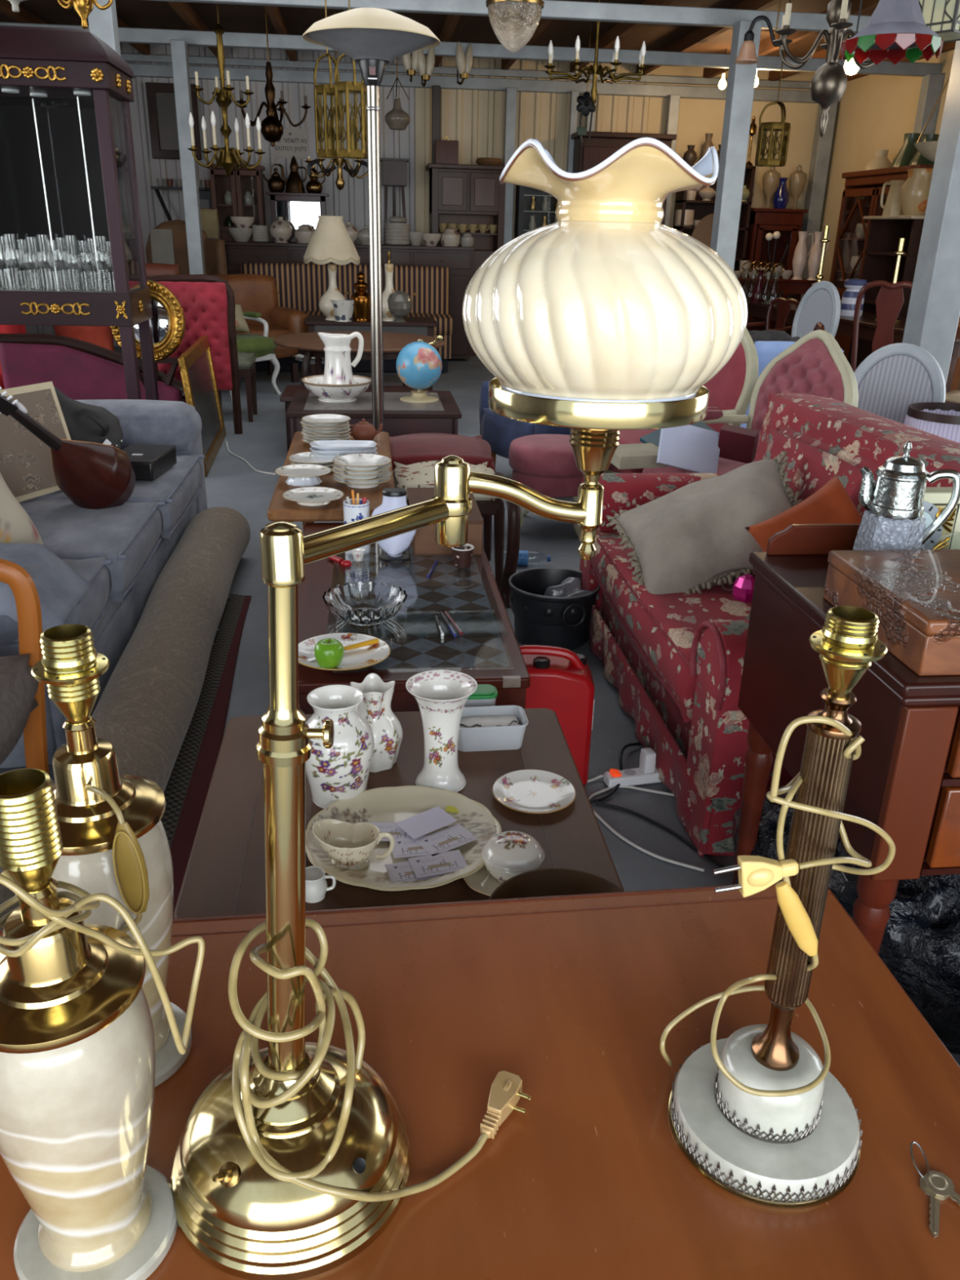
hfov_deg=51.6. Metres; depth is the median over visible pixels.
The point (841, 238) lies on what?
shelf
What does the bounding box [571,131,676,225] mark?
wardrobe
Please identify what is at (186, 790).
rug
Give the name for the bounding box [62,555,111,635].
seat cushion
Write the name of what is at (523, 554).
water bottle
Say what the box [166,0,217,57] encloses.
beam
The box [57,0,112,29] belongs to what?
chandelier
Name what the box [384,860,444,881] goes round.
business card
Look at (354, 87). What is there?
lantern
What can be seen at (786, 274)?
bowl
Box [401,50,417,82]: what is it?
light
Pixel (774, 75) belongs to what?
beam
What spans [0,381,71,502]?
framed print
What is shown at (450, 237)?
crockery
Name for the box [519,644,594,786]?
jerry can
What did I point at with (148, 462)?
instrument case
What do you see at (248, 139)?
candle
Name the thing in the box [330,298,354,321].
flowered cachepot
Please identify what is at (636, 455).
parcel
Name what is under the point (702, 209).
bookcase
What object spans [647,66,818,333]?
wall
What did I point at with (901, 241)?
socket
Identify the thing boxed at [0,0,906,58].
ceiling
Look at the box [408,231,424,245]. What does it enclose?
crockery
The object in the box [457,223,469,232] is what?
teacup
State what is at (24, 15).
beam
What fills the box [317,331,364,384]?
jug
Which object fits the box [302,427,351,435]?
dinner plate
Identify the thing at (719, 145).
vase
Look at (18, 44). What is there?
hood
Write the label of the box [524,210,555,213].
glass shelf
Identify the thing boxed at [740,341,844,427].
chair
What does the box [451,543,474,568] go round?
paper cup
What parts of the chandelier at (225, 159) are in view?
flame bulb, flame bulb, arm, arm, arm, flame bulb, chain, arm, stem, arm, arm, flame bulb, arm, arm, flame bulb, arm, flame bulb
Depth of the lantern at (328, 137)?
7.71 m
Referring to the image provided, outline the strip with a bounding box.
[603,747,661,787]
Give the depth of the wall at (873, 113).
12.03 m
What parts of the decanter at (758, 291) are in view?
handle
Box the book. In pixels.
[656,424,719,473]
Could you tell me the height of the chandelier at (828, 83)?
1.491 m
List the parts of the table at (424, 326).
leg, leg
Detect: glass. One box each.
[0,251,12,288]
[36,252,55,289]
[52,250,71,289]
[93,251,111,290]
[133,297,168,345]
[276,200,319,229]
[528,195,537,210]
[528,214,536,230]
[540,214,547,226]
[541,196,549,211]
[554,199,558,211]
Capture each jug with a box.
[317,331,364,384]
[849,255,862,271]
[855,222,867,238]
[880,180,906,215]
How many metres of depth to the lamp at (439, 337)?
7.67 m
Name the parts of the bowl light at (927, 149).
lamp shade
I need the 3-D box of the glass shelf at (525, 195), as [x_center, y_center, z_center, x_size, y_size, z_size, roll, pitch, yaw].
[0.813,-5.663,12.654,0.551,0.012,0.260,-1,23,-6]
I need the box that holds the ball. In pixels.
[732,573,755,602]
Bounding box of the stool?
[508,434,583,537]
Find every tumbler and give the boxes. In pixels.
[0,268,12,289]
[27,272,41,290]
[38,268,53,290]
[97,270,111,291]
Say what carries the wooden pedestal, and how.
on the floor
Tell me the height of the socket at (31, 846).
0.088 m
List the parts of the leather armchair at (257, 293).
backrest, seat, leg, arm, leg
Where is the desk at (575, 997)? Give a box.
[0,882,959,1279]
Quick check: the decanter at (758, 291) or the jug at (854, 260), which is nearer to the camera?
the decanter at (758, 291)
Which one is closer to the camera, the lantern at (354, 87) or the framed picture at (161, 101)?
the lantern at (354, 87)
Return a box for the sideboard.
[224,240,474,359]
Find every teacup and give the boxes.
[438,223,448,231]
[448,223,458,230]
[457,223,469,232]
[468,224,479,232]
[478,224,488,233]
[488,224,497,233]
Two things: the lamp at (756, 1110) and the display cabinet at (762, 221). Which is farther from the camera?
the display cabinet at (762, 221)
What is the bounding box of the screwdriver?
[327,555,351,567]
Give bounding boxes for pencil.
[346,496,351,504]
[351,489,355,504]
[355,493,359,504]
[361,497,367,504]
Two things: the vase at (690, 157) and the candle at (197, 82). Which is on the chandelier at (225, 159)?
the candle at (197, 82)
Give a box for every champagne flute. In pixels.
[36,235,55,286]
[65,240,82,287]
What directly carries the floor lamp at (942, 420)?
on the floor
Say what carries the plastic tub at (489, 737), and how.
on the coffee table at (224, 875)
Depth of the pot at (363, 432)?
4.94 m
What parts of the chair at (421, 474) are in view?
seat, seat frame, leg, leg, arm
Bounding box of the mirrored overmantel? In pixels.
[266,191,328,242]
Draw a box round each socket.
[0,768,63,892]
[31,623,109,724]
[808,605,887,698]
[822,225,829,238]
[897,238,905,251]
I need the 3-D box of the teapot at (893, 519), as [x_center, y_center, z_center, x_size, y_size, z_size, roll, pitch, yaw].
[0.785,-0.235,1.835,0.174,0.263,0.114,11,24,21]
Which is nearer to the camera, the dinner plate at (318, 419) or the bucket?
the bucket
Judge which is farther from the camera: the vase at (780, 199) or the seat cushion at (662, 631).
the vase at (780, 199)
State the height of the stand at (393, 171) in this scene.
2.306 m
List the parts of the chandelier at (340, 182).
arm, arm, chain, stem, arm, arm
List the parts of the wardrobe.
door, cornice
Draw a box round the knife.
[306,638,378,661]
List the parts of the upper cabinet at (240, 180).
door, door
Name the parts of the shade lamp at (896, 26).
lamp shade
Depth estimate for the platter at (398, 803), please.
1.87 m
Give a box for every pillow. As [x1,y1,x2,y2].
[0,472,44,545]
[53,325,115,351]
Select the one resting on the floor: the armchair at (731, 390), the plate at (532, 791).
the armchair at (731, 390)
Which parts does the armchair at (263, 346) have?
seat, arm, seat rail, leg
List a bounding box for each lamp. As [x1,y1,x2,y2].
[0,768,204,1279]
[31,623,192,1087]
[170,137,747,1279]
[302,7,439,431]
[303,215,359,320]
[382,251,395,321]
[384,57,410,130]
[427,334,444,345]
[659,605,895,1209]
[733,0,781,64]
[815,225,830,282]
[840,0,943,65]
[875,238,906,322]
[903,402,959,443]
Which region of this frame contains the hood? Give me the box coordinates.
[0,25,135,78]
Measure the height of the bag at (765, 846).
0.405 m
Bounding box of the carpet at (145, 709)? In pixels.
[0,506,250,929]
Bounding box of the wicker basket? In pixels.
[475,157,502,165]
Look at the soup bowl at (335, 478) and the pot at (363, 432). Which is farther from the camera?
the pot at (363, 432)
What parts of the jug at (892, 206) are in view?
handle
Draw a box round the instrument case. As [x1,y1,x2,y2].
[120,444,177,480]
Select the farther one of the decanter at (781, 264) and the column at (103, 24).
the decanter at (781, 264)
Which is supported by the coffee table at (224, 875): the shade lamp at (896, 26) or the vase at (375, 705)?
the vase at (375, 705)
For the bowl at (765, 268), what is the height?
0.120 m
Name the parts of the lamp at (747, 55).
iron arm, chain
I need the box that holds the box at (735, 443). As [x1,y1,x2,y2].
[718,423,759,463]
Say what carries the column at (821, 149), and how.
on the floor
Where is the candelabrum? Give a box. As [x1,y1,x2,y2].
[763,231,788,330]
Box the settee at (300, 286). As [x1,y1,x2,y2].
[240,262,453,371]
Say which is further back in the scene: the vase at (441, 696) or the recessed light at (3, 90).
the recessed light at (3, 90)
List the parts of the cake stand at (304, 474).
stand plate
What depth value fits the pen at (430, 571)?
3.24 m
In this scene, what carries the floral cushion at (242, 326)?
on the armchair at (263, 346)
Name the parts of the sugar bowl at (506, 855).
lid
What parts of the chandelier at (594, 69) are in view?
flame bulb, arm, arm, flame bulb, arm, arm, stem, arm, arm, flame bulb, flame bulb, arm, arm, flame bulb, flame bulb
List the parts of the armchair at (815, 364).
seat, arm, frame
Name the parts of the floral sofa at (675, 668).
arm, arm, backrest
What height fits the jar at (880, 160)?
0.220 m
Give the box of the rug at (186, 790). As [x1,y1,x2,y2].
[160,593,251,919]
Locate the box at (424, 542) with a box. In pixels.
[407,487,484,555]
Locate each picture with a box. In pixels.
[145,82,201,159]
[188,349,221,457]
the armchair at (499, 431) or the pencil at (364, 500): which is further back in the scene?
the armchair at (499, 431)
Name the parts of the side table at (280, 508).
leg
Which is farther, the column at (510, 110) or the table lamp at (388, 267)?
the column at (510, 110)
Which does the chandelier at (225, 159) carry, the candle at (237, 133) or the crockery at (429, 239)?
the candle at (237, 133)
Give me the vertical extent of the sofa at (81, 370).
1.189 m
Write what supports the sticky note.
on the platter at (398, 803)
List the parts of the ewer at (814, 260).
handle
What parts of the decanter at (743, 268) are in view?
handle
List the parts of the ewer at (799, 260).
handle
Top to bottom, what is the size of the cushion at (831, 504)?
0.380 m
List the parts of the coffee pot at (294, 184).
spout, handle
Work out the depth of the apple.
2.46 m
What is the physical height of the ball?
0.100 m
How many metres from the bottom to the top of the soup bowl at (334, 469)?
0.033 m
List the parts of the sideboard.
door, drawer, drawer, drawer, drawer, door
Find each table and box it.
[173,707,623,919]
[266,431,394,530]
[273,331,444,386]
[280,385,429,453]
[285,389,462,441]
[297,522,530,714]
[304,315,437,391]
[737,276,817,324]
[746,298,959,393]
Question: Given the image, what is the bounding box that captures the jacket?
[747,329,799,343]
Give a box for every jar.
[686,190,697,199]
[840,278,867,316]
[862,150,891,170]
[890,133,919,167]
[908,133,939,165]
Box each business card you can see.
[365,822,411,841]
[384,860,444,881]
[389,835,446,858]
[395,805,457,839]
[408,849,466,878]
[414,823,477,856]
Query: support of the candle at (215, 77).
on the chandelier at (225, 159)
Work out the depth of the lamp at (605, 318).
0.76 m
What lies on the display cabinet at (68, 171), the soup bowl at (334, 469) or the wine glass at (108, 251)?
the wine glass at (108, 251)
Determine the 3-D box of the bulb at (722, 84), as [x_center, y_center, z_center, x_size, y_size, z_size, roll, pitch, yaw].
[2.785,-6.519,11.321,0.090,0.421,0.090,-1,23,-6]
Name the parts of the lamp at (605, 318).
stem, cord, arm, arm, lamp shade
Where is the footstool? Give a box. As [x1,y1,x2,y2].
[389,432,495,519]
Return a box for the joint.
[577,480,604,559]
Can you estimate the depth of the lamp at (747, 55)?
7.91 m
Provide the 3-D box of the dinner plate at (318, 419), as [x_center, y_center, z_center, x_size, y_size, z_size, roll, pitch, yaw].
[-0.751,-1.072,4.848,0.237,0.025,0.237,3,23,5]
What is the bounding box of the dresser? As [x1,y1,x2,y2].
[732,523,959,954]
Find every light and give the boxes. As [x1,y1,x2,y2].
[1,88,19,93]
[7,0,26,12]
[29,92,47,97]
[73,91,91,96]
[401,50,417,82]
[417,47,435,86]
[455,41,472,84]
[485,0,544,52]
[576,25,596,142]
[914,75,950,162]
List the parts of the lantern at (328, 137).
chain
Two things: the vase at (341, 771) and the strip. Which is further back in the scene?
the strip
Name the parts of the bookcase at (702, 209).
panel, bookcase china, panel, bookcase china, shelf, shelf, shelf, panel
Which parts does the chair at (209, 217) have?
post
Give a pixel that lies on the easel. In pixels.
(174, 361)
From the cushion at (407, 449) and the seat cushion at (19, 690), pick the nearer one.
the seat cushion at (19, 690)
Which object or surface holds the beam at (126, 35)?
attached to the wall
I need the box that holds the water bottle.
[517,550,551,565]
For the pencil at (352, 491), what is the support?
in the pot at (352, 513)
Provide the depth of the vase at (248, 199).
11.80 m
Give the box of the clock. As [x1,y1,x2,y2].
[922,487,959,549]
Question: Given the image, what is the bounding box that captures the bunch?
[910,1141,959,1238]
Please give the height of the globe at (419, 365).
0.383 m
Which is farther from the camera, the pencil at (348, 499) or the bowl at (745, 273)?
the bowl at (745, 273)
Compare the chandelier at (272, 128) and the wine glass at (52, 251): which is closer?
the wine glass at (52, 251)
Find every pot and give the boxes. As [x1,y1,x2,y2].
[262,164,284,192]
[278,155,306,192]
[342,497,370,555]
[351,423,376,440]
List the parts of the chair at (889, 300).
frame, frame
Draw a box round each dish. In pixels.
[282,486,344,506]
[294,354,324,360]
[294,357,324,364]
[309,440,377,451]
[309,446,377,455]
[310,450,377,457]
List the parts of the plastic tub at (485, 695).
lid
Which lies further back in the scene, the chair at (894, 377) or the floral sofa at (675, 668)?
the chair at (894, 377)
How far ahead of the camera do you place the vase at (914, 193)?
9.20 m
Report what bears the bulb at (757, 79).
hanging from the ceiling
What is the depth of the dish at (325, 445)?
4.52 m
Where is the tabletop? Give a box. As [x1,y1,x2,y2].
[341,545,509,670]
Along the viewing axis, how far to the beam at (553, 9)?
8.07 m
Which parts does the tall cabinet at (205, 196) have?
door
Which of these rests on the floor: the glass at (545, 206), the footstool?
the footstool
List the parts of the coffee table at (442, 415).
leg, leg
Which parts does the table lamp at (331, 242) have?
lamp shade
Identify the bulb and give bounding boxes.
[718,48,726,89]
[754,69,758,87]
[843,0,862,75]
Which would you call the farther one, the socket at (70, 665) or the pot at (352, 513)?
the pot at (352, 513)
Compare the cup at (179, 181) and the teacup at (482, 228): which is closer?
the cup at (179, 181)
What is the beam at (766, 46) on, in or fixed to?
attached to the ceiling
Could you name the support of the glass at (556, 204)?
on the tall cabinet at (522, 212)
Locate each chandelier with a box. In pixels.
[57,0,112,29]
[187,3,265,176]
[236,9,311,146]
[304,8,367,190]
[543,0,648,104]
[772,0,888,137]
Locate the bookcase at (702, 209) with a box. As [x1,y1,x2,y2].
[672,164,755,271]
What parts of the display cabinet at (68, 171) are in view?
shelf rod, cornice, rail, shelf rod, corner post, corner post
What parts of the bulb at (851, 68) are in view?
glass bulb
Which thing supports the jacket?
on the chair
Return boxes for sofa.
[0,274,242,434]
[0,399,207,768]
[579,392,959,857]
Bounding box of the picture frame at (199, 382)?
[177,334,226,477]
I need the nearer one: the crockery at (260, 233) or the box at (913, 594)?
the box at (913, 594)
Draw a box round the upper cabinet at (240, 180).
[205,159,266,241]
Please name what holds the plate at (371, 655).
on the sheet
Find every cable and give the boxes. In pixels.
[225,440,276,475]
[586,774,604,782]
[588,785,675,799]
[589,742,642,804]
[593,810,704,871]
[595,800,724,867]
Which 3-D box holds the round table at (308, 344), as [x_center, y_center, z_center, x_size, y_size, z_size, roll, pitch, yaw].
[-0.974,-2.088,8.116,1.369,0.714,1.369,-4,23,-13]
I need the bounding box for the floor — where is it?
[0,346,959,1066]
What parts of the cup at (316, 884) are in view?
handle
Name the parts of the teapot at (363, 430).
lid, spout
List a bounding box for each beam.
[0,0,47,23]
[0,22,942,76]
[116,16,150,55]
[120,53,811,88]
[127,62,838,103]
[149,0,871,33]
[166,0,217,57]
[263,5,296,61]
[434,14,461,66]
[501,0,570,70]
[569,0,675,72]
[636,0,782,75]
[702,0,879,78]
[768,44,844,80]
[845,40,955,81]
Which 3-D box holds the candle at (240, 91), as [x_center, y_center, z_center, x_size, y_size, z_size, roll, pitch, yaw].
[-2.208,-5.039,9.173,0.027,0.080,0.027,-1,23,-6]
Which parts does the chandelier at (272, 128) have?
arm, arm, chain, stem, arm, arm, arm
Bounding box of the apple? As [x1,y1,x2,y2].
[314,638,344,667]
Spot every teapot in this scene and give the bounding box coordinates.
[348,418,382,440]
[852,440,959,550]
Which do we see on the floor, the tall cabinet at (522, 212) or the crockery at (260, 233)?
the tall cabinet at (522, 212)
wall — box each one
[25,42,652,346]
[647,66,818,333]
[819,48,959,390]
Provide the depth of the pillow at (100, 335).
7.95 m
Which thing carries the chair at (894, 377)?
on the floor
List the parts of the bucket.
ring handle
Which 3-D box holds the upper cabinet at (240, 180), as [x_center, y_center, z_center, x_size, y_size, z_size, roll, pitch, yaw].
[-2.882,-5.250,11.820,0.651,0.928,0.280,-1,23,-6]
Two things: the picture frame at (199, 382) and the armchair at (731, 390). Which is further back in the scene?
the picture frame at (199, 382)
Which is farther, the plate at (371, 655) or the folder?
the folder
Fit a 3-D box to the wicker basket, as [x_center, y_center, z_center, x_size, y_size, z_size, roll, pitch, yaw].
[0.115,-5.927,12.302,0.340,0.100,0.340,-1,23,-6]
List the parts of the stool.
leg, leg, leg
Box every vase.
[224,190,232,204]
[224,216,233,226]
[243,190,253,204]
[305,684,374,808]
[350,673,403,772]
[351,270,370,321]
[370,487,416,563]
[405,670,477,792]
[683,145,697,164]
[700,133,713,159]
[716,144,720,164]
[742,185,753,201]
[773,177,788,208]
[899,168,933,215]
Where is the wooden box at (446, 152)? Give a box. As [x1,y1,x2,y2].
[434,136,458,164]
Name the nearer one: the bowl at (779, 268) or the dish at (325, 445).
the dish at (325, 445)
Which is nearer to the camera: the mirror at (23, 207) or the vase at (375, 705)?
the vase at (375, 705)
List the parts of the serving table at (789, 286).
leg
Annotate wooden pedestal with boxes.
[950,315,959,391]
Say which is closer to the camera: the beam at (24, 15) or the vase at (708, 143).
the beam at (24, 15)
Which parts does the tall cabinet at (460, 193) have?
fielded panel, door, cornice, door, fielded panel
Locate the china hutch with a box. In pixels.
[829,164,933,359]
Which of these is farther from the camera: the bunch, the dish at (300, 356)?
the dish at (300, 356)
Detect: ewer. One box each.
[791,231,813,279]
[806,231,829,279]
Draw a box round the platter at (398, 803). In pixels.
[305,785,501,890]
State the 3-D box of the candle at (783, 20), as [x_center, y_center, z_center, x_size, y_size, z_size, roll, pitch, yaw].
[1.532,-3.087,4.996,0.027,0.100,0.027,-1,23,-6]
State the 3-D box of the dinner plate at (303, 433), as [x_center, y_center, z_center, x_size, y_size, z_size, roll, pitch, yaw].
[-0.760,-1.009,4.873,0.237,0.024,0.237,14,26,28]
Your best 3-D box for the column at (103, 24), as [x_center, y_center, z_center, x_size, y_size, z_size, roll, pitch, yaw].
[-2.761,-3.287,7.685,0.289,3.150,0.289,-1,23,-6]
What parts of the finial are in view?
frame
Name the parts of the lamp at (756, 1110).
cord, cord, cord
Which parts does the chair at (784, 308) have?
arm, frame, arm, frame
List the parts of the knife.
blade, handle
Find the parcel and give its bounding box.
[610,443,667,469]
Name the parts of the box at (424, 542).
lid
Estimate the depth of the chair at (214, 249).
10.94 m
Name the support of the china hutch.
on the floor
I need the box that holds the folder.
[640,421,716,447]
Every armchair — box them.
[0,324,26,390]
[0,558,49,776]
[214,273,308,386]
[230,311,280,402]
[479,380,570,469]
[603,328,758,473]
[642,329,858,473]
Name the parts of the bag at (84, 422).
handle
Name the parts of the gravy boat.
handle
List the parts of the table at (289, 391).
lid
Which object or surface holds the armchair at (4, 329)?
on the floor
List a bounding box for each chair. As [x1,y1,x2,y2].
[145,219,227,275]
[145,262,178,275]
[200,208,222,239]
[218,351,257,422]
[392,460,520,606]
[691,213,713,247]
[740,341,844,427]
[746,297,799,335]
[791,280,840,338]
[850,280,912,372]
[853,342,946,423]
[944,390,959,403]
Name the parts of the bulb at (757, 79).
glass bulb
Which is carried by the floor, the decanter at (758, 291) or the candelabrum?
the candelabrum
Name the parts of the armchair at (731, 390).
seat rail, seat, arm, frame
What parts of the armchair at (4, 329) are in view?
arm, backrest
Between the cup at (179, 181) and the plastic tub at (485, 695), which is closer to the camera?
the plastic tub at (485, 695)
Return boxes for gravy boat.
[311,818,394,871]
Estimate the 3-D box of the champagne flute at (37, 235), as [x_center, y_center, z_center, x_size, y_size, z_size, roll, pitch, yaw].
[-2.656,-2.318,6.064,0.072,0.294,0.072,-2,23,-7]
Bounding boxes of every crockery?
[227,227,252,241]
[230,216,254,228]
[251,225,268,242]
[269,216,292,242]
[293,223,314,243]
[344,221,358,244]
[358,225,368,244]
[384,222,410,245]
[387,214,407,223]
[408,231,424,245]
[422,233,441,245]
[440,226,460,246]
[460,231,474,246]
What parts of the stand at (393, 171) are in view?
leg, leg, lid, leg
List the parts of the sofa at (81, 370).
panel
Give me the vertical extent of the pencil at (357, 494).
0.070 m
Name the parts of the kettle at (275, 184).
pot, handle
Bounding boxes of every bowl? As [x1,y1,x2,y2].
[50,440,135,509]
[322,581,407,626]
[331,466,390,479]
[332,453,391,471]
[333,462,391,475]
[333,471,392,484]
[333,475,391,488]
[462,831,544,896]
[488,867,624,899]
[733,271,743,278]
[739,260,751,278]
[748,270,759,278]
[755,267,767,278]
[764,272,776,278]
[773,265,782,278]
[781,270,792,279]
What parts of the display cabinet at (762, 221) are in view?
door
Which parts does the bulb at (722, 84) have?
glass bulb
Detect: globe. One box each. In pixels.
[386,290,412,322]
[395,338,442,402]
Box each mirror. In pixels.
[0,96,133,287]
[110,280,185,361]
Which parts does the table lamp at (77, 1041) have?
cord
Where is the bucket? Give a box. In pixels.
[508,567,599,650]
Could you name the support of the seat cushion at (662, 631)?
on the floral sofa at (675, 668)
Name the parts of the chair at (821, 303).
panel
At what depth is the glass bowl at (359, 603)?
2.88 m
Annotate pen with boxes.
[426,560,438,577]
[434,614,444,635]
[440,611,457,636]
[444,610,463,635]
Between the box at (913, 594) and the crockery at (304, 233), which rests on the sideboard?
the crockery at (304, 233)
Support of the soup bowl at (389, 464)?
on the soup bowl at (334, 469)
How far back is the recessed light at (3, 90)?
5.46 m
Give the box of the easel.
[119,356,178,386]
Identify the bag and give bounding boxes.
[53,386,123,449]
[543,577,599,599]
[732,791,839,884]
[828,837,959,1054]
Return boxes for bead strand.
[459,720,522,727]
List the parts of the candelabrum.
globe bulb, stem, globe bulb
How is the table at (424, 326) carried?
on the floor
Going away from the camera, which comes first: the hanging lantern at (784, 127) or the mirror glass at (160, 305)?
the mirror glass at (160, 305)
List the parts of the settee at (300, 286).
backrest, seat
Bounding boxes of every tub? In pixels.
[457,705,528,751]
[464,684,497,706]
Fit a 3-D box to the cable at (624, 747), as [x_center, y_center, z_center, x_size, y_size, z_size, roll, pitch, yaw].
[0.437,0.381,3.068,0.092,0.058,0.468,15,26,30]
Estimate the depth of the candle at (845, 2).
4.56 m
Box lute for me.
[0,386,135,509]
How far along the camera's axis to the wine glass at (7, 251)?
5.83 m
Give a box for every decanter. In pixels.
[742,260,755,300]
[746,261,761,302]
[750,262,768,303]
[757,262,776,304]
[764,262,784,306]
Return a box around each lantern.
[313,0,344,158]
[333,0,367,159]
[755,0,791,166]
[918,0,959,42]
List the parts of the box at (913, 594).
lid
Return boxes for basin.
[301,374,371,402]
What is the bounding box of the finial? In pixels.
[813,321,824,330]
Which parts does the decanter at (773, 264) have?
handle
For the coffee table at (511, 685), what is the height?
0.502 m
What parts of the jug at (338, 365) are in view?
handle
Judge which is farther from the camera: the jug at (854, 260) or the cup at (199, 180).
the cup at (199, 180)
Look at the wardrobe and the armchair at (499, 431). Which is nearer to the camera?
the armchair at (499, 431)
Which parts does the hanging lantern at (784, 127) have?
chain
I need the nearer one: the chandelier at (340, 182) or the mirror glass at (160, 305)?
the mirror glass at (160, 305)
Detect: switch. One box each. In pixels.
[112,821,149,913]
[212,1161,239,1187]
[368,66,375,75]
[608,768,621,777]
[775,880,817,955]
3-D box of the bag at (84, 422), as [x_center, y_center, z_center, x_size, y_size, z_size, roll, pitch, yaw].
[-1.814,-0.978,4.544,0.371,0.397,0.213,-16,28,-36]
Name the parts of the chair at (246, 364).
leg, seat, seat rail, leg, leg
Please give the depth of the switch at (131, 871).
0.86 m
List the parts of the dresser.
leg, moulding, leg, drawer rail, drawer, drawer rail, drawer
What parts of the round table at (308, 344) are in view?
leg, leg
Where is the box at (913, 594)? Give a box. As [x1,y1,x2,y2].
[822,549,959,675]
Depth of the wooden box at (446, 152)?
12.08 m
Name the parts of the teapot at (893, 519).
spout, glass, lid, handle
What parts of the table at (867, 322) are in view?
leg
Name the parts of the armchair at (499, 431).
arm, leg, seat, arm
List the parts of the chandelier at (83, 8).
arm, arm, stem, arm, arm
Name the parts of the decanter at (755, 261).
handle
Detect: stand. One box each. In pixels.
[275,463,332,486]
[380,157,408,244]
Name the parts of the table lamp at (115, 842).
cord, cord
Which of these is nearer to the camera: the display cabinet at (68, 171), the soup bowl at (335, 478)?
the soup bowl at (335, 478)
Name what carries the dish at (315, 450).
on the dish at (375, 452)
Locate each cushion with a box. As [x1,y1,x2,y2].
[0,542,91,631]
[0,653,39,764]
[18,498,163,602]
[31,453,202,538]
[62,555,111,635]
[235,304,250,333]
[389,432,495,475]
[508,434,583,497]
[588,530,751,722]
[606,450,803,619]
[744,474,862,551]
[753,424,881,517]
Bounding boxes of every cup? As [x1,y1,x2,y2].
[156,178,164,186]
[165,178,173,186]
[175,178,182,186]
[197,179,202,187]
[204,179,210,187]
[305,866,336,902]
[351,547,365,561]
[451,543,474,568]
[693,220,700,226]
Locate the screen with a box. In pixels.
[149,228,175,264]
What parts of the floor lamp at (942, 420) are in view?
rim trim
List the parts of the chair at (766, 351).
seat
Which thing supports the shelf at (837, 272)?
attached to the china hutch
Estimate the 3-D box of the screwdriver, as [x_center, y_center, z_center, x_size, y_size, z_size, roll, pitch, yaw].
[-0.474,-0.267,3.319,0.032,0.024,0.122,-18,30,-39]
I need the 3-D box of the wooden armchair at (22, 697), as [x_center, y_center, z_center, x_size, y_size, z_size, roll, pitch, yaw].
[-1.501,0.150,2.334,0.786,0.968,0.566,-1,23,-6]
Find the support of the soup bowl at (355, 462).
on the soup bowl at (389, 464)
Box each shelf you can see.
[0,284,140,292]
[151,186,207,221]
[266,191,328,196]
[438,231,497,235]
[524,194,554,197]
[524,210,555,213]
[835,270,860,274]
[840,237,865,240]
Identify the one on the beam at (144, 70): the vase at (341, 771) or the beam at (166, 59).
the beam at (166, 59)
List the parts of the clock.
gilt plate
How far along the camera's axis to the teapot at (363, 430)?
4.95 m
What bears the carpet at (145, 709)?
on the floor
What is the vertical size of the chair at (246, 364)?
0.535 m
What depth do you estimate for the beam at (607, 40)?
10.05 m
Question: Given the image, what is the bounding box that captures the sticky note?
[444,805,458,813]
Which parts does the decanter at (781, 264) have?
handle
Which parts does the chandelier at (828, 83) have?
arm, arm, arm, stem, arm, arm, arm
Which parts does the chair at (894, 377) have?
panel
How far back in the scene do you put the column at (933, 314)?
5.34 m
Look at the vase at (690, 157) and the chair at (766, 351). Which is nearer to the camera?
the chair at (766, 351)
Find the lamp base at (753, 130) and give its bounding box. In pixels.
[746,115,756,165]
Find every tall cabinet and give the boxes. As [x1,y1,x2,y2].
[199,190,212,208]
[425,163,505,355]
[514,184,555,238]
[847,215,924,368]
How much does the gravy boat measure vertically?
0.073 m
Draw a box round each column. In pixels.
[88,0,120,56]
[169,39,205,274]
[431,84,440,245]
[503,87,517,244]
[566,90,578,173]
[585,91,595,131]
[664,94,680,226]
[710,20,761,271]
[787,102,837,334]
[902,40,959,385]
[913,73,944,142]
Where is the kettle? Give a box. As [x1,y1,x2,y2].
[306,164,325,193]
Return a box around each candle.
[190,127,195,146]
[194,71,199,85]
[202,130,207,148]
[212,125,216,145]
[214,76,218,88]
[226,71,230,84]
[235,132,239,150]
[239,89,243,98]
[245,75,249,89]
[246,128,250,146]
[257,131,261,149]
[280,90,284,99]
[304,95,306,103]
[548,54,551,62]
[575,50,578,59]
[614,51,618,59]
[640,56,644,64]
[780,14,785,35]
[783,3,791,25]
[840,0,848,18]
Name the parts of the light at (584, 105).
stem, chain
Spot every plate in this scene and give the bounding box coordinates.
[288,451,340,464]
[289,460,333,466]
[297,632,391,670]
[300,420,349,429]
[300,431,349,439]
[301,423,350,432]
[302,413,351,425]
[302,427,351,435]
[302,434,351,440]
[302,437,350,443]
[492,768,575,813]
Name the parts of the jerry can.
handle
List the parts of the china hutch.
door, door, cornice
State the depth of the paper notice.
12.37 m
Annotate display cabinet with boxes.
[0,25,159,399]
[744,208,808,333]
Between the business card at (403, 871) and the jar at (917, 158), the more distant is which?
the jar at (917, 158)
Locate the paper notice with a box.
[273,128,308,159]

